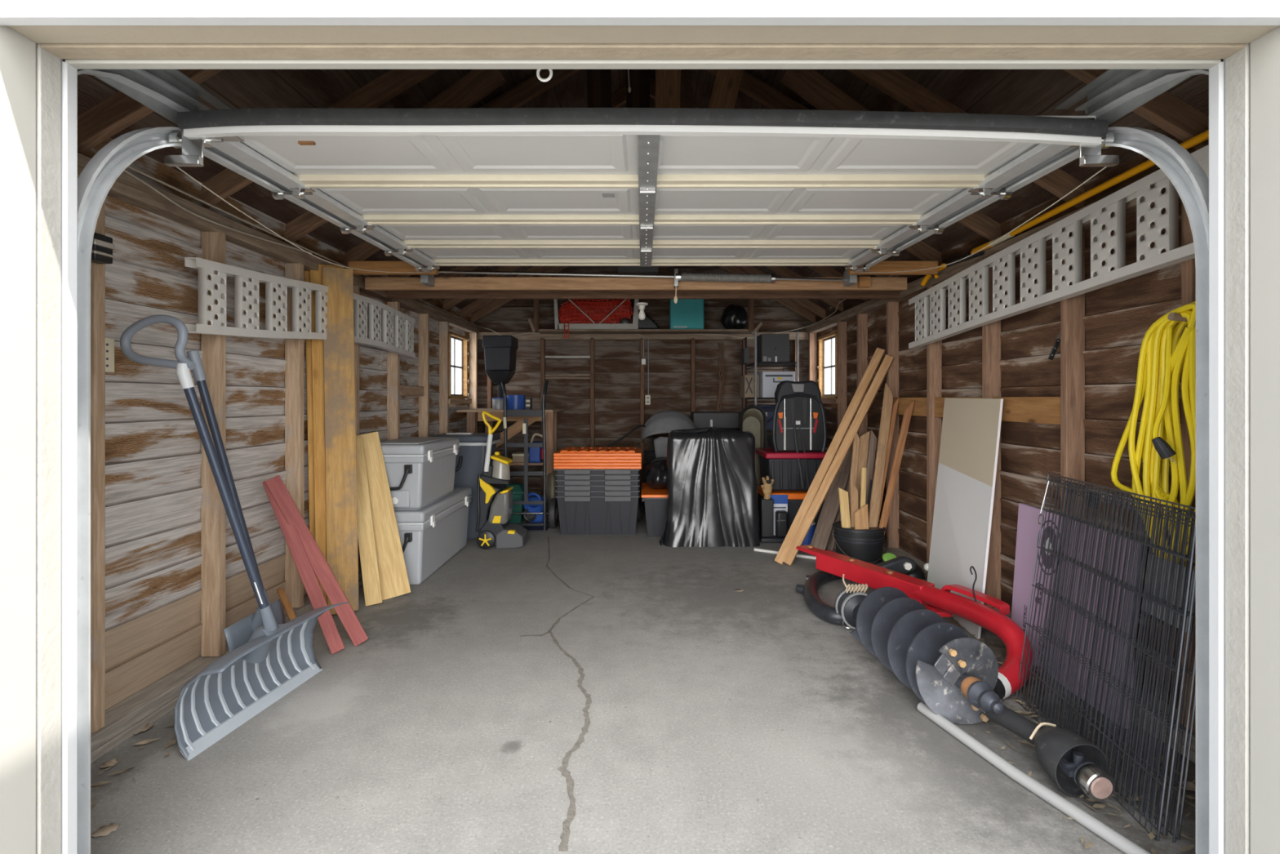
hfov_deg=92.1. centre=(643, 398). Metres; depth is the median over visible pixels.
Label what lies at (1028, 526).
board
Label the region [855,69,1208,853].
door track
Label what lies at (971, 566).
cord
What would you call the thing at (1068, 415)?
wall
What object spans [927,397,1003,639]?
panel
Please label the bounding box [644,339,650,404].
outlet
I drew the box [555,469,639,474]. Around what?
storage tote
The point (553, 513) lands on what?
hand truck
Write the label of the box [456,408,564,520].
workbench
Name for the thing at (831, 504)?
board
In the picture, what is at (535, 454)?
caddy
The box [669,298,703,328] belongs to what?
storage box
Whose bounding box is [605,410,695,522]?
stroller
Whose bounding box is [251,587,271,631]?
socket
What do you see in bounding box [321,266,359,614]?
plank
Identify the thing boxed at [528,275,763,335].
shelf
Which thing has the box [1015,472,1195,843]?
dog crate
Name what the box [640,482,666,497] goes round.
lid
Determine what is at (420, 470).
cooler
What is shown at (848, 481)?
board
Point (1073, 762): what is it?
shaft
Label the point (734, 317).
helmet
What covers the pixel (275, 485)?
painted slat
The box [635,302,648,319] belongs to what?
bulb
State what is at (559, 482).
storage tote
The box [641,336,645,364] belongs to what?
junction box
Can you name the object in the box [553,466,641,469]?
tote cover
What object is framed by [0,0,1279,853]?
door frame
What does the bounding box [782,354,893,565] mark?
two by four
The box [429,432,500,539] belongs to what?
storage bin
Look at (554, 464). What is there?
tote cover
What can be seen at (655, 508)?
storage tote
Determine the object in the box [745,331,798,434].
wire rack
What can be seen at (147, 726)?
fallen leaf
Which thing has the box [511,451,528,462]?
box
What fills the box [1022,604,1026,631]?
print
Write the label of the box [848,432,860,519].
scrap
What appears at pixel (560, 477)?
storage tote
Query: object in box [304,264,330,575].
plank
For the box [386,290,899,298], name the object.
ceiling beam
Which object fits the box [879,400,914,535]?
scrap
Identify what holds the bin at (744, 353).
on the wire rack
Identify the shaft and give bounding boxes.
[973,705,1115,800]
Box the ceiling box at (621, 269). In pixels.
[617,266,658,274]
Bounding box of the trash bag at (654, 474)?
[642,459,666,488]
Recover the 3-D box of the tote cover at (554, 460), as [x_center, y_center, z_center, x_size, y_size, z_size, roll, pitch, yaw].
[-0.445,0.609,6.300,0.862,0.030,0.562,0,0,0]
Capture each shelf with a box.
[507,456,542,465]
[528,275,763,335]
[745,361,796,369]
[746,397,775,402]
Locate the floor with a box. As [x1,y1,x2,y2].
[90,509,1195,853]
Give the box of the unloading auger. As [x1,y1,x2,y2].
[850,586,1007,724]
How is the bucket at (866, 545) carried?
on the floor
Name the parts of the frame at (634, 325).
brace rod, rail, brace rod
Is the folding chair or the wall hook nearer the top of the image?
the wall hook
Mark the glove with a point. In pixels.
(766, 487)
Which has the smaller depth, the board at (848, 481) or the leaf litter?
the leaf litter
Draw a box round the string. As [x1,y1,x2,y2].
[627,69,631,93]
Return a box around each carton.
[739,374,759,397]
[756,333,789,361]
[756,371,795,397]
[769,494,787,535]
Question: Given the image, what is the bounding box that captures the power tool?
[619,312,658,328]
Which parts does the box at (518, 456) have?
carton lid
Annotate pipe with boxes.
[916,702,1151,853]
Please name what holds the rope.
hanging from the wall at (600, 381)
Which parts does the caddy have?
handle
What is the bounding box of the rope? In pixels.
[715,342,724,412]
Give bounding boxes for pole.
[753,547,816,559]
[970,128,1208,253]
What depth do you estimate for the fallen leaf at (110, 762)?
2.25 m
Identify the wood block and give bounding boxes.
[857,275,871,288]
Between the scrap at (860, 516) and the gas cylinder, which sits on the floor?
the gas cylinder
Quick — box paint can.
[492,397,503,409]
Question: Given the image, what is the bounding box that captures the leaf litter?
[90,616,1195,853]
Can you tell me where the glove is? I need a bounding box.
[760,475,773,499]
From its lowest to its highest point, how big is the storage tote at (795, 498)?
0.435 m
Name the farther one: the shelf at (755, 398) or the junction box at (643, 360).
the junction box at (643, 360)
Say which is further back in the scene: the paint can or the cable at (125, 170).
the paint can
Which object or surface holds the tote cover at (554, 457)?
on the tote cover at (554, 460)
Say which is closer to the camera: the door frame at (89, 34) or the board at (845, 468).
the door frame at (89, 34)
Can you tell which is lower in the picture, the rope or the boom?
the boom
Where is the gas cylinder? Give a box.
[546,469,559,520]
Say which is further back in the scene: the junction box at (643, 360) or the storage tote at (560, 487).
the junction box at (643, 360)
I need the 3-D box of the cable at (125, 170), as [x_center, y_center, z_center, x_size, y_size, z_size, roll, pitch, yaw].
[-2.042,-0.874,3.090,0.015,0.081,1.421,0,0,0]
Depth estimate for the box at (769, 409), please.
6.93 m
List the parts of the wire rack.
post, post, post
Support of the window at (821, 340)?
in the wall at (1068, 415)
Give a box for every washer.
[475,410,528,549]
[523,492,546,522]
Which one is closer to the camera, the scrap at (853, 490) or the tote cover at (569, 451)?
the scrap at (853, 490)
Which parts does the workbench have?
leg, leg, rail, leg, leg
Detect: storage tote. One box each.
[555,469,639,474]
[555,470,639,479]
[555,475,639,484]
[555,481,639,490]
[555,486,639,528]
[555,492,639,534]
[642,497,666,536]
[755,448,826,490]
[757,484,826,531]
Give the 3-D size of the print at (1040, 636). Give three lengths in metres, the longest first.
0.114 x 0.037 x 0.001 m
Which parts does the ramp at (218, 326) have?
rail, rail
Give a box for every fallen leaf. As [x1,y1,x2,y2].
[90,822,120,837]
[99,758,116,768]
[132,723,153,733]
[1181,781,1195,791]
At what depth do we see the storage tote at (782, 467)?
5.96 m
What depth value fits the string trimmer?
4.32 m
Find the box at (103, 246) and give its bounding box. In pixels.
[90,232,114,263]
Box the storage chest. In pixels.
[691,412,738,430]
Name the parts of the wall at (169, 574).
sill plate, sill plate, plate, plate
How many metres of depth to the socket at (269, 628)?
2.62 m
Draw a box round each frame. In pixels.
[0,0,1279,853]
[553,298,638,328]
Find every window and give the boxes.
[448,331,471,404]
[817,331,837,404]
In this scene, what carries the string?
hanging from the ceiling
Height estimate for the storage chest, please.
1.175 m
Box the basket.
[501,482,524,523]
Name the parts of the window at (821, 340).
sash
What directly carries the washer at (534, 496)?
on the floor
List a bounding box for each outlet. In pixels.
[105,337,114,372]
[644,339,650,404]
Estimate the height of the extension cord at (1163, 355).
1.037 m
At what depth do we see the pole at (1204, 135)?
2.77 m
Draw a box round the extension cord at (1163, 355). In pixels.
[1111,300,1195,569]
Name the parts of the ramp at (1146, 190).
rail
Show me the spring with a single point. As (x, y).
(427, 280)
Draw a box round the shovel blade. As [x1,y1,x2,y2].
[484,346,516,371]
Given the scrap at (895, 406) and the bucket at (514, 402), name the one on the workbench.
the bucket at (514, 402)
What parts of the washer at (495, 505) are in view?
trim, frame post, dirty tank, clean tank, tank lid, tank handle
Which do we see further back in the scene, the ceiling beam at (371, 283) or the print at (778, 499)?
the print at (778, 499)
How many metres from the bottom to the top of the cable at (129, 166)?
0.155 m
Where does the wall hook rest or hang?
attached to the wall at (1068, 415)
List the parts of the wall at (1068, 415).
plate, plate, sill plate, sill plate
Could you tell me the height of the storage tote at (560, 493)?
0.385 m
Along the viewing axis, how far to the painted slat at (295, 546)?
3.27 m
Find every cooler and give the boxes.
[380,436,459,508]
[394,487,471,584]
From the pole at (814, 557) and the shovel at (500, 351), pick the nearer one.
the pole at (814, 557)
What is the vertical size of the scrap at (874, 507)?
1.453 m
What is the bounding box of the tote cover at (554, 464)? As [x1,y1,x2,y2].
[553,462,641,466]
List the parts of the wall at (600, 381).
plate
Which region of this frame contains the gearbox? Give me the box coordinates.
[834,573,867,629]
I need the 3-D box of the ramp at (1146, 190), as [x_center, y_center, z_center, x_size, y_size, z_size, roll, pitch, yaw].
[2.007,-0.637,3.160,0.056,0.530,2.880,0,0,0]
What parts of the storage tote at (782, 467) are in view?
lid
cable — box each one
[124,168,312,253]
[127,165,642,336]
[687,275,892,337]
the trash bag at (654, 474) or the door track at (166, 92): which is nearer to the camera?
the door track at (166, 92)
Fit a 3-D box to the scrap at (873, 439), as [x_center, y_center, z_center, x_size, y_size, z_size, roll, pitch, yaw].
[1.816,0.793,5.028,0.278,1.066,0.045,0,0,-38]
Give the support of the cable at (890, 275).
attached to the wall at (1068, 415)
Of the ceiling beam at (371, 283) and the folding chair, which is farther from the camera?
the folding chair
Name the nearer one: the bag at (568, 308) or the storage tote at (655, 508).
the storage tote at (655, 508)
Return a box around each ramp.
[184,257,415,357]
[908,144,1208,348]
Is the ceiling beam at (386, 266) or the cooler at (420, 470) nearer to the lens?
the ceiling beam at (386, 266)
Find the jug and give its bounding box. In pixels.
[801,521,815,545]
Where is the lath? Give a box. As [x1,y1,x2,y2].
[715,381,722,411]
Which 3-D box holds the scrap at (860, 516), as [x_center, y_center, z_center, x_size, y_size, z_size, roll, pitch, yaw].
[1.682,1.066,4.740,0.125,0.511,0.024,0,0,-11]
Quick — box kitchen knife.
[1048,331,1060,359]
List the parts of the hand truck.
label plate, toe plate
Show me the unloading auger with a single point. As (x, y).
(951, 672)
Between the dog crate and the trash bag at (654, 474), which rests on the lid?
the trash bag at (654, 474)
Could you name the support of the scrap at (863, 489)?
in the bucket at (866, 545)
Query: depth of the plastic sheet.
5.61 m
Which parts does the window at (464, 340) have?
sash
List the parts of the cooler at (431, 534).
handle, lid panel, lid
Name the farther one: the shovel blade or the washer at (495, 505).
the shovel blade
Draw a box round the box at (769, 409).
[749,404,775,429]
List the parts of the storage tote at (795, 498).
lid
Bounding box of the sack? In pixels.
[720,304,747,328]
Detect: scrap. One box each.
[838,487,850,528]
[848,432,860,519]
[849,478,858,527]
[853,503,868,529]
[855,431,870,508]
[860,467,866,507]
[865,430,877,504]
[867,480,872,513]
[868,382,893,527]
[877,398,898,525]
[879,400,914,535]
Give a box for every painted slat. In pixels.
[262,481,344,653]
[264,475,368,646]
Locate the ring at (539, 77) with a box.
[536,69,552,81]
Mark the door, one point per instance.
(440, 187)
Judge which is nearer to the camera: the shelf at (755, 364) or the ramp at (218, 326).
the ramp at (218, 326)
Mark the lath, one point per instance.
(721, 382)
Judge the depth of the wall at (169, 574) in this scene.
2.90 m
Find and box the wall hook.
[1167,312,1187,321]
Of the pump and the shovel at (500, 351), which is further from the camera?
the shovel at (500, 351)
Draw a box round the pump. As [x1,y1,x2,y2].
[759,497,787,542]
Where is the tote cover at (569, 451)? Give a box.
[553,446,641,456]
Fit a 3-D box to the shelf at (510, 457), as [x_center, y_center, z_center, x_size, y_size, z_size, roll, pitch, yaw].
[-1.435,0.725,7.225,0.810,0.030,0.750,0,0,0]
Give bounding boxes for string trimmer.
[882,552,928,580]
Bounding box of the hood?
[479,520,510,546]
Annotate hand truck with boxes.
[501,380,558,531]
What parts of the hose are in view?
pivot arm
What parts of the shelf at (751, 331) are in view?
hanger post, hanger post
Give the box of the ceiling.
[77,69,1208,323]
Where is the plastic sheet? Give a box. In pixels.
[658,426,759,546]
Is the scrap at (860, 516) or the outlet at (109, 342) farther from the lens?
the scrap at (860, 516)
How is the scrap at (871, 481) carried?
in the bucket at (866, 545)
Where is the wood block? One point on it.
(863, 282)
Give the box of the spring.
[420,268,857,288]
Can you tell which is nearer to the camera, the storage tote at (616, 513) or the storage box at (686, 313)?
the storage tote at (616, 513)
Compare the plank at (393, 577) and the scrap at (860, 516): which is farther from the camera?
the scrap at (860, 516)
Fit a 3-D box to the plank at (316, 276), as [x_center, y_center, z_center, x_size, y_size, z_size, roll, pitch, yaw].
[-1.975,0.239,3.897,0.225,2.183,0.160,0,0,-29]
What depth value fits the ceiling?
3.02 m
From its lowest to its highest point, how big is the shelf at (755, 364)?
0.056 m
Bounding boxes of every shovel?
[120,314,348,760]
[186,349,284,652]
[482,335,518,408]
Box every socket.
[242,604,293,663]
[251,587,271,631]
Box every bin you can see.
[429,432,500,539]
[740,347,749,364]
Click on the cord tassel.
(675, 299)
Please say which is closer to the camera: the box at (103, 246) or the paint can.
the box at (103, 246)
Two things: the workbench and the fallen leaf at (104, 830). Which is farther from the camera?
the workbench
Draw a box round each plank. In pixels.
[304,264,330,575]
[310,264,343,603]
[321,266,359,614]
[355,431,411,599]
[355,436,382,606]
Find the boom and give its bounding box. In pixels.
[795,544,1033,700]
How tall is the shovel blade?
0.273 m
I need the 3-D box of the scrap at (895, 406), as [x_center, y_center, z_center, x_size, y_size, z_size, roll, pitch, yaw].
[1.905,0.660,4.907,0.393,1.328,0.030,0,0,-33]
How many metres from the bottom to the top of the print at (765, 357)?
0.054 m
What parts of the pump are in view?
motor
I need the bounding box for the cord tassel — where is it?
[673,287,677,303]
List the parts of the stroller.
push handle, frame, seat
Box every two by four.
[774,347,884,564]
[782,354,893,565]
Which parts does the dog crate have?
latch plate, door plate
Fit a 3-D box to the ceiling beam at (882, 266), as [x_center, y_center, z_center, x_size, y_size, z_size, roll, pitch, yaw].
[1.675,-0.877,4.140,0.590,0.085,0.045,0,0,0]
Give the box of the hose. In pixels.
[795,555,915,628]
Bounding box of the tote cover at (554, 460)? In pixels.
[553,459,641,462]
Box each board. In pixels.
[810,471,848,550]
[825,429,857,550]
[833,468,850,548]
[1011,502,1142,728]
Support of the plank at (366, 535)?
on the floor
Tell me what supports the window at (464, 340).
in the wall at (169, 574)
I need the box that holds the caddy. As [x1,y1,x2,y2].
[528,433,542,462]
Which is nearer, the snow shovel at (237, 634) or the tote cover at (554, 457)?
the snow shovel at (237, 634)
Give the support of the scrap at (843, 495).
in the bucket at (866, 545)
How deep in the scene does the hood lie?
5.52 m
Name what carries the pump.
on the floor
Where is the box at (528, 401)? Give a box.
[524,397,532,408]
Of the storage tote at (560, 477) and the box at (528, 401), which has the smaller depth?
the storage tote at (560, 477)
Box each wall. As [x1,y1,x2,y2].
[77,137,480,763]
[472,266,813,496]
[805,137,1196,764]
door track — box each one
[77,69,431,853]
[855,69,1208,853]
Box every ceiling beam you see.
[347,261,438,275]
[364,276,906,290]
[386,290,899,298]
[848,261,937,275]
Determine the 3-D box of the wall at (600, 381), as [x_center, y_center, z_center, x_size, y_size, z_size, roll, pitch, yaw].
[0.000,-0.560,7.775,4.600,3.800,0.150,0,0,0]
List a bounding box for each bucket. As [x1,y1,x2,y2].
[506,394,525,409]
[831,520,887,562]
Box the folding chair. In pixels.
[739,404,766,525]
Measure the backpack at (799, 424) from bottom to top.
1.031 m
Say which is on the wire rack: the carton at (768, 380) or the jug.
the carton at (768, 380)
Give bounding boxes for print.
[763,355,771,360]
[769,494,787,503]
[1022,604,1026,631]
[1035,582,1042,604]
[1038,635,1044,661]
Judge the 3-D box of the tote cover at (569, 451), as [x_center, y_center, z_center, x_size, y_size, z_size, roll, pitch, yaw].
[-0.445,0.535,6.300,0.862,0.052,0.562,0,0,0]
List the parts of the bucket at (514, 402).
lid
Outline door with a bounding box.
[164,107,1119,272]
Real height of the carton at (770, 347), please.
0.318 m
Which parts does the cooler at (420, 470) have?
handle, lid panel, lid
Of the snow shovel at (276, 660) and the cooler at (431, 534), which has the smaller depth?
the snow shovel at (276, 660)
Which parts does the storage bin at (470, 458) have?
handle, lid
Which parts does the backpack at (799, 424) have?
steel rod, label plate, steel rod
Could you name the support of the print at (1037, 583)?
attached to the board at (1028, 526)
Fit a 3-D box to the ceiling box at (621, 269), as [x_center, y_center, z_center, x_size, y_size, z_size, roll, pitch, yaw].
[-0.037,-1.320,4.620,0.300,0.780,0.200,0,0,0]
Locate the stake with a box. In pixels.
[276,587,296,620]
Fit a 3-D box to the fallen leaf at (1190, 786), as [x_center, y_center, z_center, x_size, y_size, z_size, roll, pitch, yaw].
[1.863,1.327,2.109,0.053,0.019,0.053,0,0,28]
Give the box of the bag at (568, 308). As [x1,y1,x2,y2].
[558,298,633,338]
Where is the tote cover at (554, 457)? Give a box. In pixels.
[553,456,641,459]
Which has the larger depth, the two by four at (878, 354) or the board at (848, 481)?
the board at (848, 481)
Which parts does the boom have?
gusset plate, handle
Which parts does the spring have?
rod, spring plate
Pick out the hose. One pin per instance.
(901, 564)
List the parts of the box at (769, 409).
lid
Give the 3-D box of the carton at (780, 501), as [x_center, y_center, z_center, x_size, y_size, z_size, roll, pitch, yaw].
[1.291,1.127,5.881,0.170,0.425,0.027,0,0,0]
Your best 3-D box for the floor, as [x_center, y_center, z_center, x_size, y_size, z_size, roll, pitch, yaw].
[0.000,1.415,4.625,4.600,0.151,6.650,0,0,0]
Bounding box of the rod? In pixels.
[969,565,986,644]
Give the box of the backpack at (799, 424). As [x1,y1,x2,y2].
[767,380,826,488]
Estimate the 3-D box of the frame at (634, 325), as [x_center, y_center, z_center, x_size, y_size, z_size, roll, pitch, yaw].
[-0.565,-1.041,7.452,1.026,0.416,0.039,0,0,0]
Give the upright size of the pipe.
0.041 m

